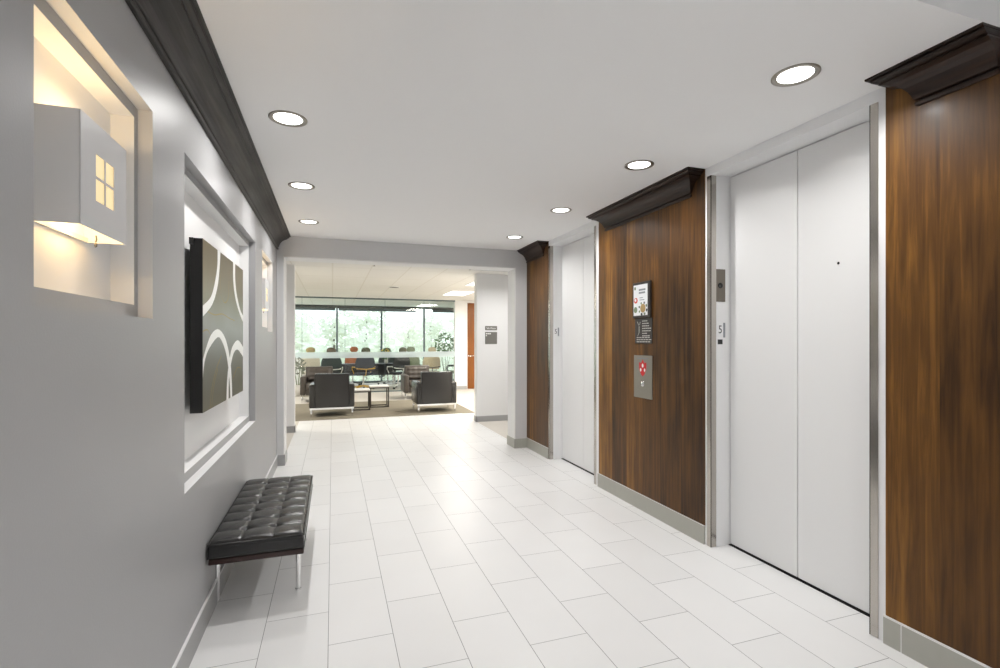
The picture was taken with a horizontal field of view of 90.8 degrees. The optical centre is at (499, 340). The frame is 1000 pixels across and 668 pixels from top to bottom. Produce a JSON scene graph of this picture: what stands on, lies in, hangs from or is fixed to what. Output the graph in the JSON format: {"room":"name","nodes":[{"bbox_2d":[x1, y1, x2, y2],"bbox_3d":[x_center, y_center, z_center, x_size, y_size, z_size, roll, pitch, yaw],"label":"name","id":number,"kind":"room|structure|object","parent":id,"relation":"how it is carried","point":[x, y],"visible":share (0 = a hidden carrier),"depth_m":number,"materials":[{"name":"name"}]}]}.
{"room":"lobby","nodes":[
{"label":"lobby","id":0,"kind":"room"},
{"bbox_2d":[0,0,276,667],"bbox_3d":[-1.119,-0.050,1.167,0.140,3.000,10.130,0,0,-19],"label":"wall","id":1,"kind":"structure","parent":0,"point":[114,495],"depth_m":1.51,"materials":[{"name":"grey paint"}]},
{"bbox_2d":[34,103,125,247],"bbox_3d":[-1.189,-0.438,1.404,0.109,0.331,0.300,0,0,-19],"label":"wall sconce","id":2,"kind":"object","parent":1,"relation":"attached to","point":[80,169],"visible":0.99,"depth_m":1.28,"materials":[{"name":"silver metal"}]},
{"bbox_2d":[125,0,290,249],"bbox_3d":[-1.707,-1.143,3.353,0.150,0.164,5.053,0,0,-19],"label":"crown molding","id":3,"kind":"structure","parent":1,"relation":"attached to","point":[177,30],"depth_m":2.25,"materials":[{"name":"black wood"}]},
{"bbox_2d":[189,237,242,413],"bbox_3d":[-1.780,-0.080,3.118,0.090,0.909,1.226,0,0,-19],"label":"canvas art","id":4,"kind":"object","parent":1,"relation":"attached to","point":[216,282],"visible":1,"depth_m":2.79,"materials":[{"name":"black fabric"}]},
{"bbox_2d":[172,455,277,667],"bbox_3d":[-1.003,1.384,1.059,0.010,0.132,9.850,0,0,-19],"label":"baseboard","id":5,"kind":"structure","parent":1,"relation":"attached to","point":[187,652],"depth_m":2.44,"materials":[{"name":"grey tile"}]},
{"bbox_2d":[262,278,268,312],"bbox_3d":[-2.377,-0.444,4.902,0.109,0.331,0.300,0,0,-19],"label":"wall sconce","id":6,"kind":"object","parent":1,"relation":"attached to","point":[265,283],"visible":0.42,"depth_m":4.81,"materials":[{"name":"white glass"}]},
{"bbox_2d":[286,264,294,426],"bbox_3d":[-6.568,0.050,10.522,4.528,2.800,11.450,0,0,-19],"label":"wall","id":7,"kind":"structure","parent":0,"point":[290,268],"depth_m":7.80,"materials":[{"name":"white paint"}]},
{"bbox_2d":[295,304,453,382],"bbox_3d":[-6.040,0.119,16.642,9.262,2.662,0.120,0,0,-19],"label":"window","id":8,"kind":"structure","parent":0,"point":[423,308],"depth_m":17.22,"materials":[{"name":"grey metal"}]},
{"bbox_2d":[295,305,335,310],"bbox_3d":[-6.923,-1.113,16.220,2.920,0.165,0.090,0,0,-19],"label":"roller shade","id":9,"kind":"object","parent":8,"relation":"attached to","point":[297,307],"visible":0.43,"depth_m":16.45,"materials":[{"name":"grey fabric"}]},
{"bbox_2d":[338,306,416,311],"bbox_3d":[-4.224,-1.113,17.137,2.700,0.165,0.090,0,0,-19],"label":"roller shade","id":10,"kind":"object","parent":8,"relation":"attached to","point":[341,308],"visible":1,"depth_m":17.10,"materials":[{"name":"grey fabric"}]},
{"bbox_2d":[432,308,453,312],"bbox_3d":[-2.046,-1.113,17.876,0.860,0.165,0.090,0,0,-19],"label":"roller shade","id":11,"kind":"object","parent":8,"relation":"attached to","point":[439,310],"visible":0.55,"depth_m":17.86,"materials":[{"name":"grey fabric"}]},
{"bbox_2d":[286,261,507,307],"bbox_3d":[-2.936,-1.281,11.755,12.000,0.138,11.450,0,0,-19],"label":"ceiling","id":12,"kind":"structure","parent":0,"point":[312,279],"depth_m":10.39,"materials":[{"name":"paint"}]},
{"bbox_2d":[443,291,473,295],"bbox_3d":[-1.063,-1.208,12.523,0.610,0.008,1.220,0,0,-19],"label":"ceiling light","id":13,"kind":"object","parent":12,"relation":"attached to","point":[451,293],"depth_m":12.53,"materials":[{"name":"white paint"}]},
{"bbox_2d":[286,382,507,448],"bbox_3d":[-2.964,1.500,11.841,12.000,0.099,11.270,0,0,-19],"label":"floor","id":14,"kind":"structure","parent":0,"point":[465,397],"depth_m":12.23,"materials":[{"name":"beige tile"}]},
{"bbox_2d":[295,359,305,383],"bbox_3d":[-6.354,0.990,16.038,0.900,0.920,0.442,0,0,-19],"label":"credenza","id":15,"kind":"object","parent":14,"relation":"on","point":[297,360],"visible":0.02,"depth_m":15.78,"materials":[{"name":"white"}]},
{"bbox_2d":[295,357,306,395],"bbox_3d":[-5.320,0.938,12.964,0.459,1.025,0.446,0,0,-19],"label":"potted plant","id":16,"kind":"object","parent":14,"relation":"on","point":[297,386],"visible":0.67,"depth_m":12.93,"materials":[{"name":"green plant"}]},
{"bbox_2d":[299,347,320,374],"bbox_3d":[-5.854,0.816,15.213,0.647,1.262,0.671,0,0,-24],"label":"swivel chair","id":17,"kind":"object","parent":14,"relation":"on","point":[310,362],"visible":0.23,"depth_m":14.97,"materials":[{"name":"beige fabric"}]},
{"bbox_2d":[300,366,332,402],"bbox_3d":[-4.404,1.043,12.005,0.826,0.814,0.727,0,0,-19],"label":"armchair","id":18,"kind":"object","parent":14,"relation":"on","point":[305,380],"visible":0.56,"depth_m":12.07,"materials":[{"name":"beige fabric"}]},
{"bbox_2d":[307,368,330,380],"bbox_3d":[-4.459,0.822,12.168,0.575,0.350,0.118,0,0,-19],"label":"cushion","id":19,"kind":"object","parent":18,"relation":"on","point":[311,372],"depth_m":12.11,"materials":[{"name":"beige fabric"}]},
{"bbox_2d":[321,347,342,372],"bbox_3d":[-4.928,0.816,14.470,0.647,1.262,0.671,0,0,-16],"label":"swivel chair","id":20,"kind":"object","parent":14,"relation":"on","point":[336,363],"visible":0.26,"depth_m":14.23,"materials":[{"name":"grey fabric"}]},
{"bbox_2d":[345,347,361,385],"bbox_3d":[-4.823,0.816,16.120,0.647,1.262,0.671,0,0,-7],"label":"swivel chair","id":21,"kind":"object","parent":14,"relation":"on","point":[352,349],"visible":0.27,"depth_m":16.32,"materials":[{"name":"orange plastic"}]},
{"bbox_2d":[352,347,374,387],"bbox_3d":[-4.067,0.816,14.711,0.647,1.262,0.671,0,0,-30],"label":"swivel chair","id":22,"kind":"object","parent":14,"relation":"on","point":[361,364],"visible":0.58,"depth_m":14.50,"materials":[{"name":"grey fabric"}]},
{"bbox_2d":[333,363,395,384],"bbox_3d":[-4.381,1.080,15.515,2.200,0.740,0.620,0,0,-19],"label":"desk","id":23,"kind":"object","parent":14,"relation":"on","point":[380,368],"visible":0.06,"depth_m":15.70,"materials":[{"name":"grey"}]},
{"bbox_2d":[381,348,391,363],"bbox_3d":[-3.590,0.456,15.546,0.364,0.508,0.388,0,0,21],"label":"flower vase","id":24,"kind":"object","parent":23,"relation":"on","point":[384,349],"visible":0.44,"depth_m":15.50,"materials":[{"name":"grey"}]},
{"bbox_2d":[295,296,454,392],"bbox_3d":[-5.355,0.119,13.389,8.468,2.662,0.040,0,0,-19],"label":"glass wall","id":25,"kind":"structure","parent":14,"relation":"on","point":[301,355],"depth_m":13.98,"materials":[{"name":"grey"}]},
{"bbox_2d":[295,400,473,420],"bbox_3d":[-3.918,1.445,10.170,6.320,0.010,2.540,0,0,-19],"label":"area rug","id":26,"kind":"object","parent":14,"relation":"on","point":[396,407],"visible":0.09,"depth_m":10.07,"materials":[{"name":"beige carpet"}]},
{"bbox_2d":[309,373,354,416],"bbox_3d":[-3.314,1.033,9.728,0.826,0.814,0.727,0,0,-19],"label":"armchair","id":27,"kind":"object","parent":26,"relation":"on","point":[328,391],"visible":1,"depth_m":9.39,"materials":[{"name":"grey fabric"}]},
{"bbox_2d":[353,388,369,410],"bbox_3d":[-2.950,1.228,10.436,0.370,0.425,0.420,0,0,-19],"label":"side table","id":28,"kind":"object","parent":26,"relation":"on","point":[357,390],"visible":0.56,"depth_m":10.29,"materials":[{"name":"white"}]},
{"bbox_2d":[369,384,388,407],"bbox_3d":[-2.668,1.208,10.859,0.400,0.465,0.360,0,0,-19],"label":"side table","id":29,"kind":"object","parent":26,"relation":"on","point":[386,386],"visible":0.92,"depth_m":10.75,"materials":[{"name":"white"}]},
{"bbox_2d":[412,371,456,412],"bbox_3d":[-1.386,1.033,10.319,0.826,0.814,0.727,0,0,-19],"label":"armchair","id":30,"kind":"object","parent":26,"relation":"on","point":[438,387],"visible":1,"depth_m":9.99,"materials":[{"name":"grey fabric"}]},
{"bbox_2d":[378,348,396,384],"bbox_3d":[-3.758,0.838,16.459,0.647,1.218,0.671,0,0,-19],"label":"swivel chair","id":31,"kind":"object","parent":14,"relation":"on","point":[381,360],"visible":0.26,"depth_m":16.60,"materials":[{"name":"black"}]},
{"bbox_2d":[387,347,409,388],"bbox_3d":[-3.100,0.816,15.074,0.647,1.262,0.671,0,0,-42],"label":"swivel chair","id":32,"kind":"object","parent":14,"relation":"on","point":[399,363],"visible":0.65,"depth_m":14.86,"materials":[{"name":"black fabric"}]},
{"bbox_2d":[402,347,420,370],"bbox_3d":[-2.924,0.816,16.153,0.647,1.262,0.671,0,0,-13],"label":"swivel chair","id":33,"kind":"object","parent":14,"relation":"on","point":[413,360],"visible":0.19,"depth_m":15.92,"materials":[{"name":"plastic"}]},
{"bbox_2d":[401,365,428,399],"bbox_3d":[-2.083,1.043,12.603,0.826,0.814,0.727,0,0,-19],"label":"armchair","id":34,"kind":"object","parent":14,"relation":"on","point":[411,372],"visible":0.61,"depth_m":12.69,"materials":[{"name":"beige fabric"}]},
{"bbox_2d":[407,367,427,379],"bbox_3d":[-2.138,0.822,12.766,0.575,0.350,0.118,0,0,-19],"label":"cushion","id":35,"kind":"object","parent":34,"relation":"on","point":[414,373],"depth_m":12.72,"materials":[{"name":"beige fabric"}]},
{"bbox_2d":[422,347,440,371],"bbox_3d":[-2.230,0.816,15.704,0.647,1.262,0.671,0,0,-24],"label":"swivel chair","id":36,"kind":"object","parent":14,"relation":"on","point":[433,362],"visible":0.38,"depth_m":15.47,"materials":[{"name":"beige fabric"}]},
{"bbox_2d":[434,332,453,370],"bbox_3d":[-1.924,0.558,17.193,0.792,1.783,0.798,0,0,-19],"label":"potted plant","id":37,"kind":"object","parent":14,"relation":"on","point":[447,338],"visible":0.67,"depth_m":17.14,"materials":[{"name":"green plant"}]},
{"bbox_2d":[445,365,453,372],"bbox_3d":[-1.551,0.838,16.058,0.671,1.218,0.647,0,0,-9],"label":"swivel chair","id":38,"kind":"object","parent":14,"relation":"on","point":[447,365],"visible":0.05,"depth_m":16.17,"materials":[{"name":"black plastic"}]},
{"bbox_2d":[277,236,526,454],"bbox_3d":[-1.155,-0.050,6.356,3.129,3.000,0.280,0,0,-19],"label":"wall","id":39,"kind":"structure","parent":0,"point":[294,246],"depth_m":6.22,"materials":[{"name":"grey paint"}]},
{"bbox_2d":[283,256,515,454],"bbox_3d":[-1.201,0.230,6.337,2.890,2.440,0.286,0,0,-19],"label":"trim","id":40,"kind":"structure","parent":39,"relation":"attached to","point":[511,271],"depth_m":6.65,"materials":[{"name":"white paint"}]},
{"bbox_2d":[278,435,526,465],"bbox_3d":[-1.149,1.387,6.357,3.119,0.125,0.302,0,0,-19],"label":"baseboard","id":41,"kind":"structure","parent":39,"relation":"attached to","point":[515,443],"depth_m":6.67,"materials":[{"name":"stone"}]},
{"bbox_2d":[454,301,473,385],"bbox_3d":[-0.221,0.119,16.928,3.532,2.662,3.400,0,0,-19],"label":"wall","id":42,"kind":"structure","parent":0,"point":[460,307],"depth_m":14.81,"materials":[{"name":"white paint"}]},
{"bbox_2d":[467,302,473,388],"bbox_3d":[-0.571,0.144,15.048,0.925,2.612,0.135,0,0,-19],"label":"door","id":43,"kind":"structure","parent":42,"relation":"in","point":[470,306],"depth_m":14.95,"materials":[{"name":"brown wood"}]},
{"bbox_2d":[474,273,507,415],"bbox_3d":[0.637,0.050,12.969,4.654,2.800,11.450,0,0,-19],"label":"wall","id":44,"kind":"structure","parent":0,"point":[490,290],"depth_m":8.93,"materials":[{"name":"white paint"}]},
{"bbox_2d":[286,386,507,432],"bbox_3d":[-2.725,1.400,11.135,12.000,0.100,5.960,0,0,-19],"label":"baseboard","id":45,"kind":"structure","parent":44,"relation":"attached to","point":[289,429],"depth_m":8.89,"materials":[{"name":"grey tile"}]},
{"bbox_2d":[485,326,496,343],"bbox_3d":[-0.161,-0.107,8.918,0.228,0.325,0.008,0,0,-19],"label":"room sign","id":46,"kind":"object","parent":44,"relation":"attached to","point":[490,337],"visible":1,"depth_m":8.92,"materials":[{"name":"grey plastic"}]},
{"bbox_2d":[189,413,927,667],"bbox_3d":[-0.028,1.500,3.169,3.614,0.100,13.220,0,0,-19],"label":"floor","id":47,"kind":"structure","parent":0,"point":[433,541],"depth_m":2.97,"materials":[{"name":"white tile"}]},
{"bbox_2d":[207,475,312,602],"bbox_3d":[-1.483,1.236,3.166,0.487,0.426,1.230,0,0,-19],"label":"tufted bench","id":48,"kind":"object","parent":47,"relation":"on","point":[268,518],"visible":1,"depth_m":2.79,"materials":[{"name":"black leather"}]},
{"bbox_2d":[197,0,999,249],"bbox_3d":[0.562,-1.438,1.590,3.514,0.424,9.850,0,0,-19],"label":"ceiling","id":49,"kind":"structure","parent":0,"point":[456,123],"depth_m":2.41,"materials":[{"name":"white paint"}]},
{"bbox_2d":[268,110,307,126],"bbox_3d":[-1.168,-1.222,2.719,0.200,0.007,0.200,0,0,-19],"label":"recessed light","id":50,"kind":"object","parent":49,"relation":"in","point":[281,117],"visible":1,"depth_m":2.71,"materials":[{"name":"silver metal"}]},
{"bbox_2d":[288,182,314,189],"bbox_3d":[-1.567,-1.222,3.893,0.200,0.007,0.200,0,0,-19],"label":"recessed light","id":51,"kind":"object","parent":49,"relation":"in","point":[296,185],"visible":1,"depth_m":3.88,"materials":[{"name":"white"}]},
{"bbox_2d":[298,219,318,224],"bbox_3d":[-1.966,-1.222,5.067,0.200,0.007,0.200,0,0,-19],"label":"recessed light","id":52,"kind":"object","parent":49,"relation":"in","point":[304,221],"visible":1,"depth_m":5.05,"materials":[{"name":"white"}]},
{"bbox_2d":[506,235,522,238],"bbox_3d":[0.174,-1.222,5.815,0.200,0.007,0.200,0,0,-19],"label":"recessed light","id":53,"kind":"object","parent":49,"relation":"in","point":[511,236],"visible":1,"depth_m":5.82,"materials":[{"name":"white"}]},
{"bbox_2d":[550,207,571,212],"bbox_3d":[0.571,-1.222,4.619,0.200,0.007,0.200,0,0,-19],"label":"recessed light","id":54,"kind":"object","parent":49,"relation":"in","point":[559,209],"visible":1,"depth_m":4.62,"materials":[{"name":"white"}]},
{"bbox_2d":[624,160,653,170],"bbox_3d":[0.969,-1.222,3.434,0.200,0.007,0.200,0,0,-19],"label":"recessed light","id":55,"kind":"object","parent":49,"relation":"in","point":[636,165],"visible":1,"depth_m":3.43,"materials":[{"name":"white"}]},
{"bbox_2d":[771,63,820,86],"bbox_3d":[1.362,-1.222,2.272,0.200,0.007,0.200,0,0,-19],"label":"recessed light","id":56,"kind":"object","parent":49,"relation":"in","point":[797,74],"visible":1,"depth_m":2.26,"materials":[{"name":"white"}]},
{"bbox_2d":[549,87,885,640],"bbox_3d":[2.045,-0.050,2.242,0.285,3.000,10.130,0,0,-19],"label":"door frame","id":57,"kind":"structure","parent":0,"point":[722,183],"depth_m":3.47,"materials":[{"name":"white paint"}]},
{"bbox_2d":[517,240,548,447],"bbox_3d":[0.414,0.044,6.369,0.150,2.540,0.705,0,0,-19],"label":"wood wall panel","id":58,"kind":"object","parent":57,"relation":"attached to","point":[535,254],"visible":1,"depth_m":6.37,"materials":[{"name":"brown wood"}]},
{"bbox_2d":[548,246,552,458],"bbox_3d":[0.623,0.142,6.047,0.046,2.610,0.040,0,0,-19],"label":"guard","id":59,"kind":"object","parent":57,"relation":"attached to","point":[550,248],"visible":1,"depth_m":6.03,"materials":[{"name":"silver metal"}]},
{"bbox_2d":[553,327,558,336],"bbox_3d":[0.685,-0.110,6.050,0.092,0.116,0.004,0,0,-19],"label":"number plate","id":60,"kind":"object","parent":57,"relation":"attached to","point":[555,329],"visible":1,"depth_m":6.05,"materials":[{"name":"white plastic"}]},
{"bbox_2d":[594,226,595,483],"bbox_3d":[0.982,0.142,4.990,0.046,2.610,0.040,0,0,-19],"label":"guard","id":61,"kind":"object","parent":57,"relation":"attached to","point":[594,226],"visible":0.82,"depth_m":4.98,"materials":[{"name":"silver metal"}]},
{"bbox_2d":[586,167,704,525],"bbox_3d":[1.155,0.044,4.187,0.150,2.540,1.474,0,0,-19],"label":"wood wall panel","id":62,"kind":"object","parent":57,"relation":"attached to","point":[654,448],"visible":1,"depth_m":3.98,"materials":[{"name":"brown wood"}]},
{"bbox_2d":[633,280,651,317],"bbox_3d":[1.210,-0.350,4.202,0.023,0.305,0.248,0,0,-19],"label":"poster frame","id":63,"kind":"object","parent":62,"relation":"attached to","point":[642,291],"visible":1,"depth_m":4.18,"materials":[{"name":"black paper"}]},
{"bbox_2d":[634,355,651,399],"bbox_3d":[1.215,0.305,4.202,0.013,0.364,0.260,0,0,-19],"label":"plate","id":64,"kind":"object","parent":62,"relation":"attached to","point":[642,364],"visible":1,"depth_m":4.19,"materials":[{"name":"silver metal"}]},
{"bbox_2d":[635,318,652,342],"bbox_3d":[1.221,-0.087,4.193,0.007,0.214,0.244,0,0,-19],"label":"plaque","id":65,"kind":"object","parent":62,"relation":"attached to","point":[643,326],"visible":1,"depth_m":4.18,"materials":[{"name":"black metal"}]},
{"bbox_2d":[637,320,650,341],"bbox_3d":[1.221,-0.082,4.184,0.001,0.184,0.207,0,0,-19],"label":"print","id":66,"kind":"object","parent":65,"relation":"attached to","point":[644,320],"depth_m":4.18},
{"bbox_2d":[707,175,715,546],"bbox_3d":[1.494,0.142,3.481,0.046,2.610,0.040,0,0,-19],"label":"guard","id":67,"kind":"object","parent":57,"relation":"attached to","point":[711,180],"visible":1,"depth_m":3.46,"materials":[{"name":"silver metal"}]},
{"bbox_2d":[716,269,724,301],"bbox_3d":[1.553,-0.392,3.480,0.070,0.228,0.009,0,0,-19],"label":"switch plate","id":68,"kind":"object","parent":57,"relation":"attached to","point":[720,273],"visible":1,"depth_m":3.48,"materials":[{"name":"grey metal"}]},
{"bbox_2d":[716,322,724,343],"bbox_3d":[1.556,-0.055,3.483,0.092,0.156,0.004,0,0,-19],"label":"number plate","id":69,"kind":"object","parent":57,"relation":"attached to","point":[720,326],"visible":1,"depth_m":3.48,"materials":[{"name":"white plastic"}]},
{"bbox_2d":[527,438,990,667],"bbox_3d":[1.180,1.381,4.327,0.012,0.137,5.041,0,0,-19],"label":"baseboard","id":70,"kind":"structure","parent":57,"relation":"attached to","point":[931,653],"depth_m":2.35,"materials":[{"name":"stone"}]},
{"bbox_2d":[869,102,877,637],"bbox_3d":[1.853,0.142,2.424,0.046,2.610,0.040,0,0,-19],"label":"guard","id":71,"kind":"object","parent":57,"relation":"attached to","point":[873,109],"visible":1,"depth_m":2.42,"materials":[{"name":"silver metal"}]},
{"bbox_2d":[864,22,999,667],"bbox_3d":[1.854,0.044,2.129,0.150,2.540,0.445,0,0,-19],"label":"wood wall panel","id":72,"kind":"object","parent":57,"relation":"attached to","point":[943,100],"visible":1,"depth_m":2.12,"materials":[{"name":"brown wood"}]},
{"bbox_3d":[1.895,0.141,3.027,0.065,2.617,1.085,0,0,-19],"label":"wall","id":73,"kind":"structure","parent":0,"visible":0},
{"bbox_2d":[729,121,868,616],"bbox_3d":[1.829,0.144,3.005,0.060,2.610,1.083,0,0,-19],"label":"elevator door","id":74,"kind":"structure","parent":73,"relation":"in","point":[799,220],"depth_m":2.95,"materials":[{"name":"white metal"}]},
{"bbox_3d":[1.023,0.141,5.594,0.065,2.617,1.085,0,0,-19],"label":"wall","id":75,"kind":"structure","parent":0,"visible":0},
{"bbox_2d":[561,234,593,474],"bbox_3d":[0.958,0.144,5.571,0.060,2.610,1.083,0,0,-19],"label":"elevator door","id":76,"kind":"structure","parent":75,"relation":"in","point":[577,256],"depth_m":5.65,"materials":[{"name":"white metal"}]},
{"label":"outside","id":77,"kind":"structure","parent":0,"visible":0},
{"bbox_2d":[315,346,453,380],"bbox_3d":[-10.554,6.116,77.734,150.000,9.868,110.000,0,0,-19],"label":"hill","id":78,"kind":"structure","parent":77,"point":[397,346],"depth_m":106.17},
{"bbox_2d":[295,312,321,360],"bbox_3d":[-24.288,2.105,59.086,6.498,12.439,5.538,0,0,-9],"label":"tree","id":79,"kind":"object","parent":78,"relation":"on","point":[306,314],"visible":0.06,"depth_m":59.00,"materials":[{"name":"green plant"}]},
{"bbox_2d":[295,315,323,363],"bbox_3d":[-17.468,3.586,41.975,6.346,12.621,5.974,0,0,17],"label":"tree","id":80,"kind":"object","parent":78,"relation":"on","point":[303,344],"visible":0.21,"depth_m":41.59,"materials":[{"name":"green plant"}]},
{"bbox_2d":[309,311,361,380],"bbox_3d":[-17.648,2.724,53.002,5.625,12.524,6.532,0,0,43],"label":"tree","id":81,"kind":"object","parent":78,"relation":"on","point":[342,328],"visible":0.42,"depth_m":52.44,"materials":[{"name":"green plant"}]},
{"bbox_2d":[344,311,389,380],"bbox_3d":[-16.464,1.989,61.338,5.720,12.735,6.642,0,0,43],"label":"tree","id":82,"kind":"object","parent":78,"relation":"on","point":[368,320],"visible":0.23,"depth_m":60.65,"materials":[{"name":"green plant"}]},
{"bbox_2d":[351,318,406,380],"bbox_3d":[-10.719,3.823,44.537,6.372,11.985,5.356,0,0,12],"label":"tree","id":83,"kind":"object","parent":78,"relation":"on","point":[374,345],"visible":0.36,"depth_m":43.87,"materials":[{"name":"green plant"}]},
{"bbox_2d":[382,316,431,377],"bbox_3d":[-10.164,3.044,55.066,5.620,11.873,5.970,0,0,39],"label":"tree","id":84,"kind":"object","parent":78,"relation":"on","point":[412,333],"visible":0.39,"depth_m":54.57,"materials":[{"name":"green plant"}]},
{"bbox_2d":[415,313,449,370],"bbox_3d":[-8.750,2.269,63.694,5.753,12.154,6.112,0,0,-4],"label":"tree","id":85,"kind":"object","parent":78,"relation":"on","point":[433,327],"visible":0.32,"depth_m":63.17,"materials":[{"name":"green plant"}]},
{"bbox_2d":[436,316,453,378],"bbox_3d":[-3.625,3.643,46.760,5.601,12.471,6.504,0,0,-34],"label":"tree","id":86,"kind":"object","parent":78,"relation":"on","point":[451,331],"visible":0.07,"depth_m":46.95,"materials":[{"name":"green plant"}]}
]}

